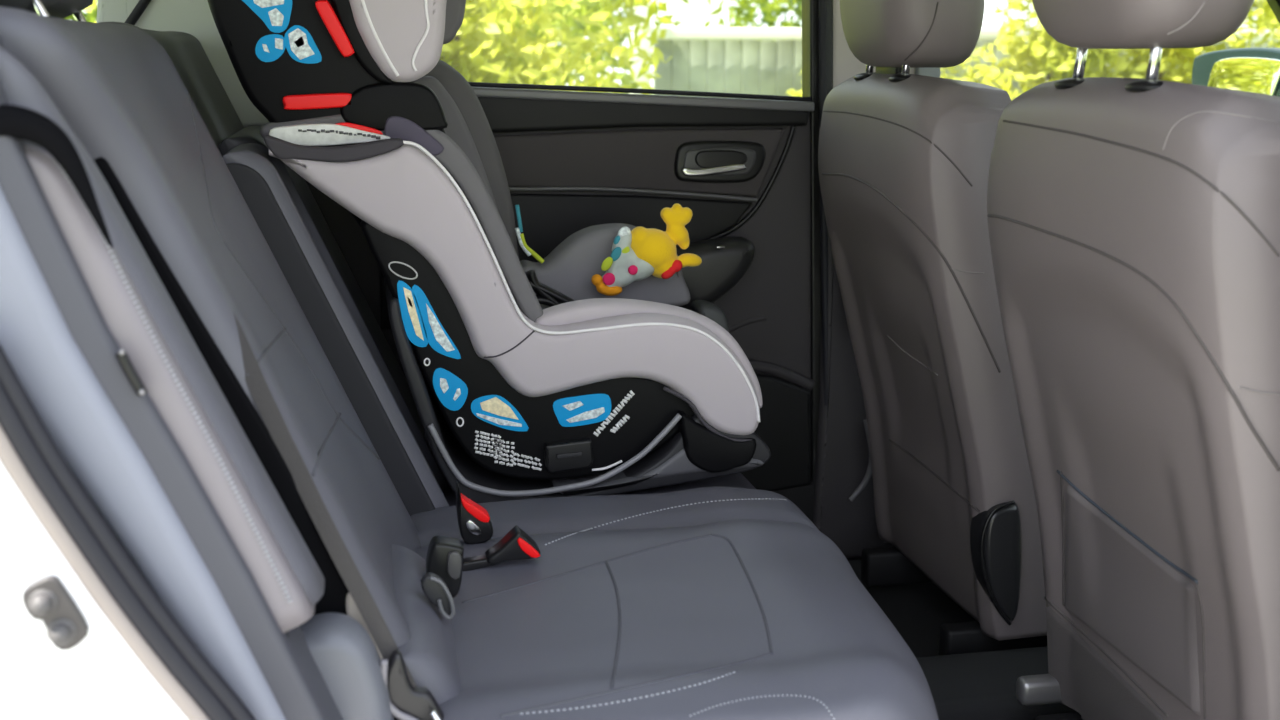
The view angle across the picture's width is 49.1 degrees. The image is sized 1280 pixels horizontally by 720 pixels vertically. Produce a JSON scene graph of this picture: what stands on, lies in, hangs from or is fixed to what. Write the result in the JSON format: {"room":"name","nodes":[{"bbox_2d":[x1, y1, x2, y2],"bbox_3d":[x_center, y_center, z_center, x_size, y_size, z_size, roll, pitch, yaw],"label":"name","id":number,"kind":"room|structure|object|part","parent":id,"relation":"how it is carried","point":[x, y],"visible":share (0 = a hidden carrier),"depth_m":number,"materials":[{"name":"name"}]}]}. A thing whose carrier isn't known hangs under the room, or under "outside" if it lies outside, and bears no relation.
{"room":"vehicle interior","nodes":[
{"label":"vehicle interior","id":0,"kind":"room"},
{"bbox_2d":[0,36,342,719],"bbox_3d":[-0.738,0.148,1.123,0.965,1.480,0.160,-2,12,-11],"label":"door frame","id":1,"kind":"structure","parent":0,"point":[99,495],"depth_m":1.13,"materials":[{"name":"white paint"}]},
{"bbox_2d":[23,575,88,649],"bbox_3d":[-0.459,0.201,1.096,0.046,0.062,0.022,-2,12,-11],"label":"door striker","id":2,"kind":"object","parent":1,"relation":"in","point":[47,600],"depth_m":1.10,"materials":[{"name":"grey metal"}]},
{"bbox_3d":[-0.742,0.197,1.086,0.940,1.400,0.070,-2,12,-11],"label":"painted panel","id":3,"kind":"part","parent":1,"relation":"part of","materials":[{"name":"white paint"}]},
{"bbox_3d":[-0.448,0.045,1.181,0.306,0.668,0.100,-2,12,-11],"label":"quarter trim","id":4,"kind":"part","parent":1,"relation":"part of","materials":[{"name":"grey plastic"}]},
{"bbox_2d":[96,0,379,325],"bbox_3d":[-1.020,-0.224,2.523,1.270,1.420,0.073,-2,12,-11],"label":"trim panel","id":5,"kind":"object","parent":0,"point":[193,17],"depth_m":2.49,"materials":[{"name":"grey plastic"}]},
{"bbox_3d":[-0.757,-0.676,2.486,0.450,0.520,0.060,-2,12,-11],"label":"pillar trim","id":6,"kind":"part","parent":5,"relation":"part of","materials":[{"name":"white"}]},
{"bbox_3d":[-1.022,0.014,2.583,1.270,0.930,0.055,-2,12,-11],"label":"trim","id":7,"kind":"part","parent":5,"relation":"part of","materials":[{"name":"grey"}]},
{"bbox_2d":[380,0,832,490],"bbox_3d":[-0.077,-0.323,2.647,0.980,1.335,0.150,-2,12,-11],"label":"door","id":8,"kind":"structure","parent":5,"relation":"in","point":[746,170],"depth_m":2.68,"materials":[{"name":"grey plastic"}]},
{"bbox_3d":[-0.078,-0.102,2.740,0.871,0.863,0.050,-2,12,-11],"label":"panel","id":9,"kind":"part","parent":8,"relation":"part of","materials":[{"name":"grey plastic"}]},
{"bbox_3d":[-0.074,-0.469,2.629,0.819,0.086,0.030,-2,12,-11],"label":"trim","id":10,"kind":"part","parent":8,"relation":"part of","materials":[{"name":"black plastic"}]},
{"bbox_3d":[0.140,-0.361,2.661,0.126,0.022,0.014,-2,12,-11],"label":"lever","id":11,"kind":"part","parent":8,"relation":"part of","materials":[{"name":"silver metal"}]},
{"bbox_3d":[0.021,-0.147,2.678,0.401,0.169,0.080,-2,12,-11],"label":"armrest","id":12,"kind":"part","parent":8,"relation":"part of","materials":[{"name":"black plastic"}]},
{"bbox_2d":[683,148,755,175],"bbox_3d":[0.151,-0.379,2.675,0.145,0.056,0.020,-2,12,-11],"label":"door handle","id":13,"kind":"object","parent":8,"relation":"on","point":[696,161],"depth_m":2.66,"materials":[{"name":"grey plastic"}]},
{"bbox_2d":[772,480,861,559],"bbox_3d":[-0.028,0.377,2.869,3.400,0.260,0.100,-2,12,-11],"label":"door sill","id":14,"kind":"structure","parent":5,"relation":"attached to","point":[802,497],"depth_m":2.87,"materials":[{"name":"black plastic"}]},
{"bbox_2d":[813,0,940,557],"bbox_3d":[0.482,-0.284,2.801,0.270,1.440,0.115,-2,12,-11],"label":"trim","id":15,"kind":"structure","parent":0,"point":[844,509],"depth_m":2.85,"materials":[{"name":"grey plastic"}]},
{"bbox_3d":[0.480,-0.029,2.863,0.270,0.916,0.080,-2,12,-11],"label":"pillar trim","id":16,"kind":"part","parent":15,"relation":"part of","materials":[{"name":"grey plastic"}]},
{"bbox_3d":[0.466,-0.708,2.741,0.238,0.586,0.050,-2,12,-11],"label":"pillar trim","id":17,"kind":"part","parent":15,"relation":"part of","materials":[{"name":"grey"}]},
{"bbox_2d":[1266,0,1279,22],"bbox_3d":[1.049,-0.335,2.944,1.039,1.260,0.060,-2,12,-11],"label":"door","id":18,"kind":"structure","parent":15,"relation":"attached to","point":[1274,5],"depth_m":2.92,"materials":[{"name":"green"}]},
{"bbox_2d":[1192,48,1279,96],"bbox_3d":[1.403,-0.619,3.172,0.117,0.172,0.389,-2,12,-11],"label":"mirror","id":19,"kind":"object","parent":18,"relation":"attached to","point":[1256,70],"visible":0.44,"depth_m":3.14,"materials":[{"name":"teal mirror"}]},
{"bbox_2d":[1208,57,1279,95],"bbox_3d":[1.356,-0.613,3.139,0.012,0.131,0.274,-2,12,-11],"label":"mirror glass","id":20,"kind":"object","parent":19,"relation":"attached to","point":[1261,75],"depth_m":3.12,"materials":[{"name":"white"}]},
{"bbox_2d":[848,559,1076,719],"bbox_3d":[0.074,0.579,2.119,3.100,0.140,1.500,-2,12,-11],"label":"floor","id":21,"kind":"structure","parent":0,"point":[975,685],"depth_m":2.23,"materials":[{"name":"black carpet"}]},
{"bbox_2d":[0,0,938,719],"bbox_3d":[-0.253,-0.098,1.898,1.086,1.079,1.461,-2,12,-11],"label":"seat","id":22,"kind":"object","parent":21,"relation":"on","point":[717,598],"visible":0.84,"depth_m":1.54,"materials":[{"name":"leather"}]},
{"bbox_3d":[-0.608,-0.346,1.440,0.063,0.123,0.011,-2,12,-11],"label":"headrest post","id":23,"kind":"part","parent":22,"relation":"part of","materials":[{"name":"silver metal"}]},
{"bbox_3d":[-0.647,-0.387,1.632,0.063,0.123,0.011,-2,12,-11],"label":"headrest post","id":24,"kind":"part","parent":22,"relation":"part of","materials":[{"name":"silver metal"}]},
{"bbox_3d":[-0.587,-0.108,2.217,0.439,0.814,0.715,-2,12,-11],"label":"backrest","id":25,"kind":"part","parent":22,"relation":"part of","materials":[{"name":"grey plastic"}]},
{"bbox_3d":[-0.432,0.032,1.562,0.436,0.804,0.650,-2,12,-11],"label":"backrest","id":26,"kind":"part","parent":22,"relation":"part of","materials":[{"name":"leather"}]},
{"bbox_3d":[-0.521,-0.093,2.372,0.319,0.587,0.410,-2,12,-11],"label":"backrest","id":27,"kind":"part","parent":22,"relation":"part of","materials":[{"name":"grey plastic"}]},
{"bbox_3d":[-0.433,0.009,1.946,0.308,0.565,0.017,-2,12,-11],"label":"armrest","id":28,"kind":"part","parent":22,"relation":"part of","materials":[{"name":"grey leather"}]},
{"bbox_3d":[-0.441,-0.024,2.051,0.313,0.574,0.205,-2,12,-11],"label":"folded armrest","id":29,"kind":"part","parent":22,"relation":"part of","materials":[{"name":"plastic"}]},
{"bbox_2d":[233,311,443,719],"bbox_3d":[-0.334,0.106,1.350,0.309,0.546,0.050,3,12,14],"label":"belt","id":30,"kind":"object","parent":22,"relation":"attached to","point":[408,701],"visible":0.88,"depth_m":1.35,"materials":[{"name":"grey fabric"}]},
{"bbox_3d":[-0.218,0.330,1.371,0.064,0.100,0.020,-2,12,-11],"label":"anchor plate","id":31,"kind":"part","parent":30,"relation":"part of","materials":[{"name":"black"}]},
{"bbox_2d":[300,612,394,719],"bbox_3d":[-0.294,0.335,1.352,0.126,0.183,0.070,-2,12,-11],"label":"seat side cover","id":32,"kind":"object","parent":22,"relation":"on","point":[345,654],"visible":0.54,"depth_m":1.32,"materials":[{"name":"grey"}]},
{"bbox_2d":[346,592,382,658],"bbox_3d":[-0.270,0.263,1.384,0.042,0.088,0.015,-2,12,-11],"label":"guide","id":33,"kind":"object","parent":22,"relation":"attached to","point":[352,610],"visible":0.3,"depth_m":1.37,"materials":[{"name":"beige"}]},
{"bbox_2d":[421,536,463,619],"bbox_3d":[-0.224,0.251,1.598,0.046,0.070,0.124,-1,12,-5],"label":"belt buckle","id":34,"kind":"object","parent":22,"relation":"on","point":[441,582],"visible":1,"depth_m":1.62,"materials":[{"name":"black plastic"}]},
{"bbox_3d":[-0.225,0.261,1.551,0.035,0.053,0.015,-2,12,-11],"label":"latch plate","id":35,"kind":"part","parent":34,"relation":"part of","materials":[{"name":"grey metal"}]},
{"bbox_2d":[456,482,492,543],"bbox_3d":[-0.218,0.202,1.852,0.047,0.083,0.035,-2,12,-11],"label":"belt buckle","id":36,"kind":"object","parent":22,"relation":"on","point":[474,522],"visible":1,"depth_m":1.84,"materials":[{"name":"black plastic"}]},
{"bbox_2d":[207,0,770,502],"bbox_3d":[-0.232,-0.241,2.240,0.854,0.896,0.433,-2,12,-11],"label":"seat","id":37,"kind":"object","parent":22,"relation":"on","point":[526,380],"visible":1,"depth_m":2.09,"materials":[{"name":"grey fabric"}]},
{"bbox_2d":[262,44,269,52],"bbox_3d":[-0.528,-0.440,1.976,0.010,0.012,0.002,-2,12,-11],"label":"print","id":38,"kind":"object","parent":37,"relation":"on","point":[265,47],"depth_m":1.98},
{"bbox_2d":[253,0,283,7],"bbox_3d":[-0.521,-0.502,1.964,0.043,0.016,0.002,-2,12,-11],"label":"print","id":39,"kind":"object","parent":37,"relation":"on","point":[256,3],"depth_m":1.96},
{"bbox_2d":[268,8,283,25],"bbox_3d":[-0.512,-0.482,1.970,0.021,0.024,0.002,-2,12,-11],"label":"print","id":40,"kind":"object","parent":37,"relation":"on","point":[275,15],"depth_m":1.97},
{"bbox_2d":[275,38,282,49],"bbox_3d":[-0.510,-0.447,1.978,0.012,0.016,0.002,-2,12,-11],"label":"print","id":41,"kind":"object","parent":37,"relation":"on","point":[278,41],"depth_m":1.98},
{"bbox_2d":[288,28,314,59],"bbox_3d":[-0.480,-0.448,1.984,0.036,0.044,0.002,-2,12,-11],"label":"print","id":42,"kind":"object","parent":37,"relation":"attached to","point":[301,41],"depth_m":1.98},
{"bbox_2d":[298,129,380,138],"bbox_3d":[-0.428,-0.322,1.996,0.114,0.015,0.002,-2,12,-11],"label":"print","id":43,"kind":"object","parent":37,"relation":"on","point":[302,133],"depth_m":2.00,"materials":[{"name":"grey"}]},
{"bbox_2d":[403,287,423,340],"bbox_3d":[-0.333,-0.068,2.055,0.027,0.081,0.002,-2,12,-11],"label":"print","id":44,"kind":"object","parent":37,"relation":"attached to","point":[413,297],"depth_m":2.05},
{"bbox_2d":[426,304,454,351],"bbox_3d":[-0.295,-0.048,2.067,0.040,0.074,0.002,-2,12,-11],"label":"print","id":45,"kind":"object","parent":37,"relation":"attached to","point":[440,318],"depth_m":2.07},
{"bbox_2d":[440,378,448,392],"bbox_3d":[-0.292,0.038,2.086,0.013,0.024,0.002,-2,12,-11],"label":"print","id":46,"kind":"object","parent":37,"relation":"attached to","point":[444,382],"depth_m":2.09},
{"bbox_2d":[453,388,460,399],"bbox_3d":[-0.274,0.051,2.093,0.012,0.019,0.002,-2,12,-11],"label":"print","id":47,"kind":"object","parent":37,"relation":"on","point":[456,391],"depth_m":2.09},
{"bbox_2d":[476,413,521,426],"bbox_3d":[-0.213,0.090,2.114,0.069,0.025,0.002,-2,12,-11],"label":"print","id":48,"kind":"object","parent":37,"relation":"attached to","point":[482,419],"depth_m":2.11},
{"bbox_2d":[480,397,518,419],"bbox_3d":[-0.212,0.073,2.110,0.058,0.037,0.002,-2,12,-11],"label":"print","id":49,"kind":"object","parent":37,"relation":"on","point":[491,408],"depth_m":2.11},
{"bbox_3d":[-0.199,-0.233,2.307,0.013,0.046,0.007,-2,12,-11],"label":"insert trim","id":50,"kind":"part","parent":37,"relation":"part of","materials":[{"name":"teal fabric"}]},
{"bbox_3d":[-0.193,-0.195,2.317,0.028,0.049,0.008,-2,12,-11],"label":"insert trim","id":51,"kind":"part","parent":37,"relation":"part of","materials":[{"name":"white plastic"}]},
{"bbox_3d":[-0.180,-0.185,2.322,0.042,0.052,0.008,-2,12,-11],"label":"insert trim","id":52,"kind":"part","parent":37,"relation":"part of","materials":[{"name":"yellow fabric"}]},
{"bbox_3d":[-0.110,0.145,2.145,0.074,0.050,0.030,-2,12,-11],"label":"adjust handle","id":53,"kind":"part","parent":37,"relation":"part of","materials":[{"name":"black plastic"}]},
{"bbox_2d":[563,401,583,410],"bbox_3d":[-0.102,0.070,2.131,0.033,0.015,0.002,-2,12,-11],"label":"print","id":54,"kind":"object","parent":37,"relation":"on","point":[567,405],"depth_m":2.13},
{"bbox_2d":[567,407,604,422],"bbox_3d":[-0.084,0.084,2.138,0.060,0.022,0.002,-2,12,-11],"label":"print","id":55,"kind":"object","parent":37,"relation":"on","point":[574,414],"depth_m":2.14},
{"bbox_3d":[-0.082,-0.142,2.434,0.334,0.183,0.100,-2,12,-11],"label":"arm","id":56,"kind":"part","parent":37,"relation":"part of","materials":[{"name":"grey"}]},
{"bbox_2d":[591,203,701,295],"bbox_3d":[0.011,-0.187,2.360,0.192,0.151,0.074,-2,12,-11],"label":"plush toy","id":57,"kind":"object","parent":37,"relation":"on","point":[637,254],"visible":1,"depth_m":2.34,"materials":[{"name":"yellow fabric"}]},
{"bbox_3d":[0.014,-0.007,2.196,0.364,0.182,0.060,-2,12,-11],"label":"arm","id":58,"kind":"part","parent":37,"relation":"part of","materials":[{"name":"grey fabric"}]},
{"bbox_3d":[0.002,0.129,2.327,0.333,0.077,0.340,-2,12,-11],"label":"plate","id":59,"kind":"part","parent":37,"relation":"part of","materials":[{"name":"grey plastic"}]},
{"bbox_2d":[462,525,540,571],"bbox_3d":[-0.181,0.242,1.789,0.107,0.055,0.038,-2,12,-11],"label":"belt buckle","id":60,"kind":"object","parent":22,"relation":"on","point":[516,544],"visible":0.94,"depth_m":1.78,"materials":[{"name":"black plastic"}]},
{"bbox_2d":[410,431,938,719],"bbox_3d":[-0.043,0.312,2.028,0.658,0.224,1.440,-2,12,-11],"label":"cushion","id":61,"kind":"object","parent":22,"relation":"on","point":[717,598],"depth_m":1.64,"materials":[{"name":"leather"}]},
{"bbox_2d":[818,0,1046,654],"bbox_3d":[0.705,-0.116,2.444,0.723,1.193,0.556,-2,12,-11],"label":"seat","id":62,"kind":"object","parent":21,"relation":"on","point":[904,158],"visible":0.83,"depth_m":2.24,"materials":[{"name":"leather"}]},
{"bbox_3d":[0.395,-0.517,2.389,0.023,0.101,0.013,-2,12,-11],"label":"headrest post","id":63,"kind":"part","parent":62,"relation":"part of","materials":[{"name":"silver metal"}]},
{"bbox_3d":[0.688,0.391,2.756,0.520,0.070,0.040,-2,12,-11],"label":"seat rail","id":64,"kind":"part","parent":62,"relation":"part of","materials":[{"name":"black plastic"}]},
{"bbox_3d":[0.426,-0.484,2.232,0.023,0.101,0.013,-2,12,-11],"label":"headrest post","id":65,"kind":"part","parent":62,"relation":"part of","materials":[{"name":"silver metal"}]},
{"bbox_3d":[0.761,0.469,2.391,0.520,0.070,0.040,-2,12,-11],"label":"seat rail","id":66,"kind":"part","parent":62,"relation":"part of","materials":[{"name":"black"}]},
{"bbox_2d":[987,0,1279,719],"bbox_3d":[0.836,0.019,1.753,0.738,1.218,0.542,-2,12,-11],"label":"seat","id":67,"kind":"object","parent":21,"relation":"on","point":[1134,223],"visible":1,"depth_m":1.59,"materials":[{"name":"leather"}]},
{"bbox_3d":[0.594,0.480,2.045,0.090,0.040,0.030,-2,12,-11],"label":"rail","id":68,"kind":"part","parent":67,"relation":"part of","materials":[{"name":"silver metal"}]},
{"bbox_3d":[0.828,0.540,2.062,0.520,0.070,0.040,-2,12,-11],"label":"seat rail","id":69,"kind":"part","parent":67,"relation":"part of","materials":[{"name":"black"}]},
{"bbox_3d":[0.535,-0.369,1.696,0.023,0.101,0.013,-2,12,-11],"label":"headrest post","id":70,"kind":"part","parent":67,"relation":"part of","materials":[{"name":"silver metal"}]},
{"bbox_3d":[0.566,-0.335,1.538,0.023,0.101,0.013,-2,12,-11],"label":"headrest post","id":71,"kind":"part","parent":67,"relation":"part of","materials":[{"name":"silver metal"}]},
{"label":"ground","id":72,"kind":"structure","parent":0,"visible":0},
{"bbox_2d":[63,0,97,22],"bbox_3d":[-3.920,-1.477,8.339,2.041,2.244,1.379,1,12,5],"label":"bush","id":73,"kind":"object","parent":72,"relation":"on","point":[90,17],"visible":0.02,"depth_m":8.35,"materials":[{"name":"green plant"}]},
{"bbox_2d":[84,0,675,94],"bbox_3d":[-1.114,-1.022,6.263,2.518,2.214,1.582,-6,14,-27],"label":"bush","id":74,"kind":"object","parent":72,"relation":"on","point":[468,61],"visible":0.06,"depth_m":6.24,"materials":[{"name":"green plant"}]},
{"bbox_2d":[455,0,639,93],"bbox_3d":[-0.946,-1.324,7.283,1.895,2.382,1.086,2,12,11],"label":"bush","id":75,"kind":"object","parent":72,"relation":"on","point":[624,77],"visible":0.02,"depth_m":7.20,"materials":[{"name":"green plant"}]},
{"bbox_2d":[504,0,795,76],"bbox_3d":[-0.465,-3.446,11.618,3.941,4.711,2.207,-2,12,-11],"label":"tree","id":76,"kind":"object","parent":72,"relation":"on","point":[774,7],"visible":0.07,"depth_m":11.70,"materials":[{"name":"green plant"}]},
{"bbox_2d":[694,0,984,40],"bbox_3d":[2.144,-4.279,13.777,4.996,5.435,2.484,-2,12,-11],"label":"tree","id":77,"kind":"object","parent":72,"relation":"on","point":[798,9],"visible":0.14,"depth_m":14.39,"materials":[{"name":"green plant"}]},
{"bbox_2d":[787,47,1021,97],"bbox_3d":[1.369,-1.127,7.969,2.374,1.706,0.733,-2,12,-11],"label":"bush","id":78,"kind":"object","parent":72,"relation":"on","point":[979,74],"visible":0.02,"depth_m":7.97,"materials":[{"name":"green plant"}]},
{"bbox_2d":[629,2,1279,100],"bbox_3d":[3.869,-1.390,8.964,8.005,1.800,0.145,-2,12,-11],"label":"fence","id":79,"kind":"object","parent":72,"relation":"on","point":[703,59],"visible":0.15,"depth_m":8.26,"materials":[{"name":"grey wood"}]},
{"bbox_3d":[0.000,-1.226,8.201,0.110,1.800,0.110,-2,12,-11],"label":"post","id":80,"kind":"part","parent":79,"relation":"part of","materials":[{"name":"white"}]},
{"bbox_2d":[967,0,1279,99],"bbox_3d":[2.690,-1.384,7.875,1.717,2.259,1.220,-4,13,-19],"label":"bush","id":81,"kind":"object","parent":72,"relation":"on","point":[1042,50],"visible":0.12,"depth_m":7.65,"materials":[{"name":"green plant"}]},
{"bbox_2d":[1241,0,1277,41],"bbox_3d":[6.633,-3.586,14.071,5.441,3.957,2.597,-2,12,-11],"label":"tree","id":82,"kind":"object","parent":72,"relation":"on","point":[1248,22],"visible":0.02,"depth_m":14.08,"materials":[{"name":"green plant"}]}
]}

